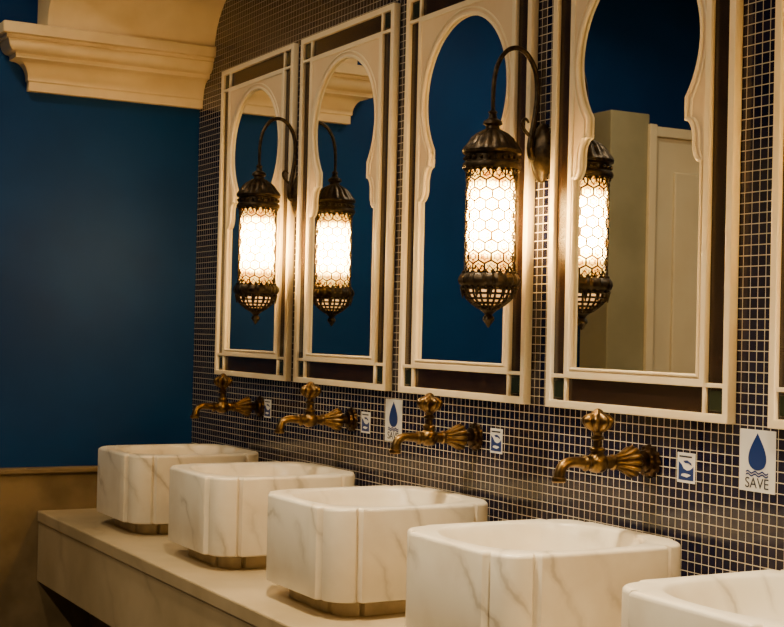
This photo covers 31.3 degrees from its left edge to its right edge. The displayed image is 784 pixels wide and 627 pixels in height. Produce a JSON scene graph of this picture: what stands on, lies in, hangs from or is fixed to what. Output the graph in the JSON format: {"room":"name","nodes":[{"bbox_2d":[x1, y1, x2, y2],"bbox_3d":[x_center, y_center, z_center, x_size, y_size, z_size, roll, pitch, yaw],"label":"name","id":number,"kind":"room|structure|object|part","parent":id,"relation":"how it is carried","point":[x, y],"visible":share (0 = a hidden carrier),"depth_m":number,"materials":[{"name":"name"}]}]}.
{"room":"public restroom","nodes":[
{"label":"public restroom","id":0,"kind":"room"},
{"bbox_2d":[0,0,199,467],"bbox_3d":[-3.006,-0.297,4.960,5.150,3.600,0.150,2,-1,-29],"label":"wall","id":1,"kind":"structure","parent":0,"point":[98,197],"depth_m":5.84,"materials":[{"name":"blue paint"}]},
{"bbox_2d":[0,472,97,626],"bbox_3d":[-3.054,1.050,4.816,5.000,0.900,0.050,2,-1,-29],"label":"dado slab","id":2,"kind":"object","parent":1,"relation":"attached to","point":[25,601],"depth_m":5.67,"materials":[{"name":"beige stone"}]},
{"bbox_2d":[0,465,97,474],"bbox_3d":[-3.039,0.589,4.817,5.000,0.022,0.065,2,-1,-29],"label":"trim","id":3,"kind":"structure","parent":1,"relation":"attached to","point":[58,469],"depth_m":5.70,"materials":[{"name":"beige wood"}]},
{"bbox_2d":[0,20,215,109],"bbox_3d":[-1.180,-1.021,5.789,0.894,0.245,0.177,2,-1,-29],"label":"trim","id":4,"kind":"structure","parent":1,"relation":"attached to","point":[56,60],"depth_m":5.78,"materials":[{"name":"beige paint"}]},
{"bbox_2d":[37,0,225,46],"bbox_3d":[0.647,-1.596,2.719,0.715,0.900,7.320,2,-1,-29],"label":"ceiling","id":5,"kind":"structure","parent":0,"point":[185,21],"depth_m":5.76,"materials":[{"name":"beige paint"}]},
{"bbox_2d":[191,0,783,576],"bbox_3d":[0.994,-0.235,2.910,0.150,3.600,7.320,2,-1,-29],"label":"wall","id":6,"kind":"structure","parent":0,"point":[719,527],"depth_m":3.81,"materials":[{"name":"tile"}]},
{"bbox_2d":[190,373,264,418],"bbox_3d":[-0.632,0.314,5.351,0.288,0.171,0.085,2,-1,-29],"label":"faucet","id":7,"kind":"object","parent":6,"relation":"attached to","point":[244,406],"visible":1,"depth_m":5.33,"materials":[{"name":"gold metal"}]},
{"bbox_3d":[-0.717,0.364,5.304,0.089,0.052,0.028,2,-1,-29],"label":"spout","id":8,"kind":"part","parent":7,"relation":"part of","materials":[{"name":"gold metal"}]},
{"bbox_3d":[-0.646,0.283,5.344,0.072,0.110,0.072,1,-1,38],"label":"handle","id":9,"kind":"part","parent":7,"relation":"part of","materials":[{"name":"gold metal"}]},
{"bbox_2d":[214,43,298,380],"bbox_3d":[-0.540,-0.376,5.492,0.027,1.254,0.700,2,-1,-29],"label":"wall mirror","id":10,"kind":"object","parent":6,"relation":"attached to","point":[258,90],"visible":0.87,"depth_m":5.48,"materials":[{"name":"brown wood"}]},
{"bbox_3d":[-0.541,-0.376,5.492,0.002,1.060,0.506,2,-1,-29],"label":"glass","id":11,"kind":"part","parent":10,"relation":"part of","materials":[{"name":"blue mirror"}]},
{"bbox_3d":[-0.543,-0.376,5.491,0.011,1.074,0.520,2,-1,-29],"label":"arch panel","id":12,"kind":"part","parent":10,"relation":"part of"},
{"bbox_3d":[-0.543,-0.376,5.490,0.017,1.096,0.542,2,-1,-29],"label":"trim","id":13,"kind":"part","parent":10,"relation":"part of","materials":[{"name":"beige paint"}]},
{"bbox_2d":[233,117,297,323],"bbox_3d":[-0.448,-0.339,5.092,0.253,0.760,0.168,2,-1,-29],"label":"wall lamp","id":14,"kind":"object","parent":6,"relation":"attached to","point":[256,289],"visible":1,"depth_m":5.02,"materials":[{"name":"white glass"}]},
{"bbox_3d":[-0.492,-0.037,5.067,0.144,0.062,0.144,2,-1,-29],"label":"lamp shade","id":15,"kind":"part","parent":14,"relation":"part of","materials":[{"name":"brown metal"}]},
{"bbox_3d":[-0.492,-0.037,5.067,0.125,0.053,0.125,2,-1,-29],"label":"bowl glass","id":16,"kind":"part","parent":14,"relation":"part of","materials":[{"name":"white glass"}]},
{"bbox_3d":[-0.410,-0.564,5.114,0.171,0.308,0.022,2,-1,-29],"label":"gooseneck arm","id":17,"kind":"part","parent":14,"relation":"part of","materials":[{"name":"brown metal"}]},
{"bbox_3d":[-0.352,-0.433,5.146,0.037,0.164,0.082,2,-1,-29],"label":"wall plate","id":18,"kind":"part","parent":14,"relation":"part of","materials":[{"name":"brown metal"}]},
{"bbox_2d":[264,399,270,417],"bbox_3d":[-0.477,0.364,5.364,0.002,0.070,0.062,2,-1,-29],"label":"sticker","id":19,"kind":"object","parent":6,"relation":"attached to","point":[267,403],"visible":1,"depth_m":5.36,"materials":[{"name":"white paper"}]},
{"bbox_2d":[274,381,357,433],"bbox_3d":[-0.259,0.313,4.679,0.288,0.171,0.085,2,-1,-29],"label":"faucet","id":20,"kind":"object","parent":6,"relation":"attached to","point":[334,419],"visible":1,"depth_m":4.66,"materials":[{"name":"gold metal"}]},
{"bbox_3d":[-0.344,0.363,4.632,0.089,0.052,0.028,2,-1,-29],"label":"spout","id":21,"kind":"part","parent":20,"relation":"part of","materials":[{"name":"gold metal"}]},
{"bbox_3d":[-0.272,0.282,4.672,0.072,0.110,0.072,1,-1,-7],"label":"handle","id":22,"kind":"part","parent":20,"relation":"part of","materials":[{"name":"gold metal"}]},
{"bbox_2d":[293,3,400,390],"bbox_3d":[-0.167,-0.377,4.822,0.027,1.254,0.700,2,-1,-29],"label":"wall mirror","id":23,"kind":"object","parent":6,"relation":"attached to","point":[348,111],"visible":1,"depth_m":4.78,"materials":[{"name":"brown wood"}]},
{"bbox_3d":[-0.168,-0.377,4.821,0.002,1.060,0.506,2,-1,-29],"label":"glass","id":24,"kind":"part","parent":23,"relation":"part of","materials":[{"name":"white mirror"}]},
{"bbox_3d":[-0.170,-0.377,4.820,0.011,1.074,0.520,2,-1,-29],"label":"arch panel","id":25,"kind":"part","parent":23,"relation":"part of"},
{"bbox_3d":[-0.171,-0.377,4.820,0.017,1.096,0.542,2,-1,-29],"label":"trim","id":26,"kind":"part","parent":23,"relation":"part of","materials":[{"name":"beige paint"}]},
{"bbox_2d":[361,411,369,433],"bbox_3d":[-0.088,0.363,4.664,0.002,0.070,0.062,2,-1,-29],"label":"sticker","id":27,"kind":"object","parent":6,"relation":"attached to","point":[365,416],"visible":1,"depth_m":4.67,"materials":[{"name":"white paper"}]},
{"bbox_2d":[385,398,402,440],"bbox_3d":[0.005,0.344,4.499,0.002,0.136,0.110,2,-1,-29],"label":"sticker","id":28,"kind":"object","parent":6,"relation":"attached to","point":[393,409],"visible":0.98,"depth_m":4.50,"materials":[{"name":"white paper"}]},
{"bbox_2d":[389,393,482,453],"bbox_3d":[0.120,0.312,3.998,0.288,0.171,0.085,2,-1,-29],"label":"faucet","id":29,"kind":"object","parent":6,"relation":"attached to","point":[457,437],"visible":1,"depth_m":3.98,"materials":[{"name":"gold metal"}]},
{"bbox_3d":[0.035,0.362,3.950,0.089,0.052,0.028,2,-1,-29],"label":"spout","id":30,"kind":"part","parent":29,"relation":"part of","materials":[{"name":"gold metal"}]},
{"bbox_3d":[0.107,0.281,3.990,0.072,0.110,0.072,1,-1,-7],"label":"handle","id":31,"kind":"part","parent":29,"relation":"part of","materials":[{"name":"gold metal"}]},
{"bbox_2d":[398,0,538,403],"bbox_3d":[0.213,-0.378,4.138,0.027,1.254,0.700,2,-1,-29],"label":"wall mirror","id":32,"kind":"object","parent":6,"relation":"attached to","point":[454,48],"visible":0.79,"depth_m":4.17,"materials":[{"name":"blue mirror"}]},
{"bbox_3d":[0.212,-0.378,4.138,0.002,1.060,0.506,2,-1,-29],"label":"glass","id":33,"kind":"part","parent":32,"relation":"part of","materials":[{"name":"blue mirror"}]},
{"bbox_3d":[0.210,-0.378,4.137,0.011,1.074,0.520,2,-1,-29],"label":"arch panel","id":34,"kind":"part","parent":32,"relation":"part of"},
{"bbox_2d":[490,428,502,453],"bbox_3d":[0.296,0.362,3.974,0.002,0.070,0.062,2,-1,-29],"label":"sticker","id":35,"kind":"object","parent":6,"relation":"attached to","point":[496,435],"visible":1,"depth_m":3.97,"materials":[{"name":"white paper"}]},
{"bbox_2d":[458,45,550,326],"bbox_3d":[0.302,-0.341,3.744,0.253,0.760,0.168,2,-1,-29],"label":"wall lamp","id":36,"kind":"object","parent":6,"relation":"attached to","point":[489,280],"visible":1,"depth_m":3.67,"materials":[{"name":"white glass"}]},
{"bbox_3d":[0.257,-0.040,3.719,0.144,0.062,0.144,2,-1,-29],"label":"lamp shade","id":37,"kind":"part","parent":36,"relation":"part of","materials":[{"name":"brown metal"}]},
{"bbox_3d":[0.257,-0.039,3.719,0.125,0.053,0.125,2,-1,-29],"label":"bowl glass","id":38,"kind":"part","parent":36,"relation":"part of","materials":[{"name":"white glass"}]},
{"bbox_3d":[0.339,-0.567,3.765,0.171,0.308,0.022,2,-1,-29],"label":"gooseneck arm","id":39,"kind":"part","parent":36,"relation":"part of","materials":[{"name":"brown metal"}]},
{"bbox_3d":[0.398,-0.436,3.798,0.037,0.164,0.082,2,-1,-29],"label":"wall plate","id":40,"kind":"part","parent":36,"relation":"part of","materials":[{"name":"brown metal"}]},
{"bbox_2d":[551,408,660,482],"bbox_3d":[0.500,0.310,3.315,0.288,0.171,0.085,2,-1,-29],"label":"faucet","id":41,"kind":"object","parent":6,"relation":"attached to","point":[629,461],"visible":1,"depth_m":3.30,"materials":[{"name":"gold metal"}]},
{"bbox_3d":[0.415,0.360,3.268,0.089,0.052,0.028,2,-1,-29],"label":"spout","id":42,"kind":"part","parent":41,"relation":"part of","materials":[{"name":"gold metal"}]},
{"bbox_3d":[0.486,0.280,3.308,0.072,0.110,0.072,1,-1,38],"label":"handle","id":43,"kind":"part","parent":41,"relation":"part of","materials":[{"name":"gold metal"}]},
{"bbox_2d":[545,0,743,423],"bbox_3d":[0.602,-0.379,3.438,0.027,1.254,0.700,2,-1,-29],"label":"wall mirror","id":44,"kind":"object","parent":6,"relation":"attached to","point":[646,108],"visible":1,"depth_m":3.40,"materials":[{"name":"mirror"}]},
{"bbox_3d":[0.601,-0.379,3.438,0.002,1.060,0.506,2,-1,-29],"label":"glass","id":45,"kind":"part","parent":44,"relation":"part of","materials":[{"name":"clear mirror"}]},
{"bbox_3d":[0.599,-0.379,3.437,0.011,1.074,0.520,2,-1,-29],"label":"arch panel","id":46,"kind":"part","parent":44,"relation":"part of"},
{"bbox_2d":[677,452,695,483],"bbox_3d":[0.687,0.361,3.270,0.002,0.070,0.062,2,-1,-29],"label":"sticker","id":47,"kind":"object","parent":6,"relation":"attached to","point":[686,462],"visible":1,"depth_m":3.27,"materials":[{"name":"white paper"}]},
{"bbox_2d":[739,428,775,494],"bbox_3d":[0.801,0.323,3.068,0.002,0.136,0.110,2,-1,-29],"label":"sticker","id":48,"kind":"object","parent":6,"relation":"attached to","point":[757,469],"visible":1,"depth_m":3.07,"materials":[{"name":"white paper"}]},
{"bbox_2d":[767,0,783,429],"bbox_3d":[1.001,-0.381,2.720,0.027,1.254,0.700,2,-1,-29],"label":"wall mirror","id":49,"kind":"object","parent":6,"relation":"attached to","point":[776,320],"visible":1,"depth_m":3.00,"materials":[{"name":"brown wood"}]},
{"bbox_3d":[-1.299,1.544,1.632,5.300,0.100,7.620,2,-1,-29],"label":"floor","id":50,"kind":"structure","parent":0,"visible":0},
{"bbox_2d":[37,508,404,626],"bbox_3d":[0.370,1.179,3.103,0.675,0.750,6.269,2,-1,-29],"label":"countertop","id":51,"kind":"structure","parent":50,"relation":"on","point":[121,577],"depth_m":4.57,"materials":[{"name":"stone"}]},
{"bbox_2d":[97,444,257,534],"bbox_3d":[-0.817,0.663,5.328,0.528,0.292,0.496,2,-1,-29],"label":"basin","id":52,"kind":"object","parent":51,"relation":"in","point":[133,481],"visible":0.66,"depth_m":5.10,"materials":[{"name":"stone"}]},
{"bbox_2d":[168,461,354,568],"bbox_3d":[-0.435,0.662,4.640,0.528,0.292,0.496,2,-1,-29],"label":"basin","id":53,"kind":"object","parent":51,"relation":"in","point":[218,512],"visible":0.76,"depth_m":4.41,"materials":[{"name":"stone"}]},
{"bbox_2d":[266,485,487,615],"bbox_3d":[-0.047,0.660,3.943,0.528,0.292,0.496,2,-1,-29],"label":"basin","id":54,"kind":"object","parent":51,"relation":"in","point":[341,551],"visible":0.79,"depth_m":3.71,"materials":[{"name":"stone"}]},
{"bbox_2d":[405,519,680,626],"bbox_3d":[0.343,0.659,3.242,0.528,0.292,0.496,2,-1,-29],"label":"basin","id":55,"kind":"object","parent":51,"relation":"in","point":[530,572],"visible":0.99,"depth_m":3.05,"materials":[{"name":"stone"}]},
{"bbox_2d":[621,569,783,626],"bbox_3d":[0.734,0.658,2.538,0.528,0.292,0.496,2,-1,-29],"label":"basin","id":56,"kind":"object","parent":51,"relation":"in","point":[747,598],"visible":1,"depth_m":2.66,"materials":[{"name":"stone"}]}
]}

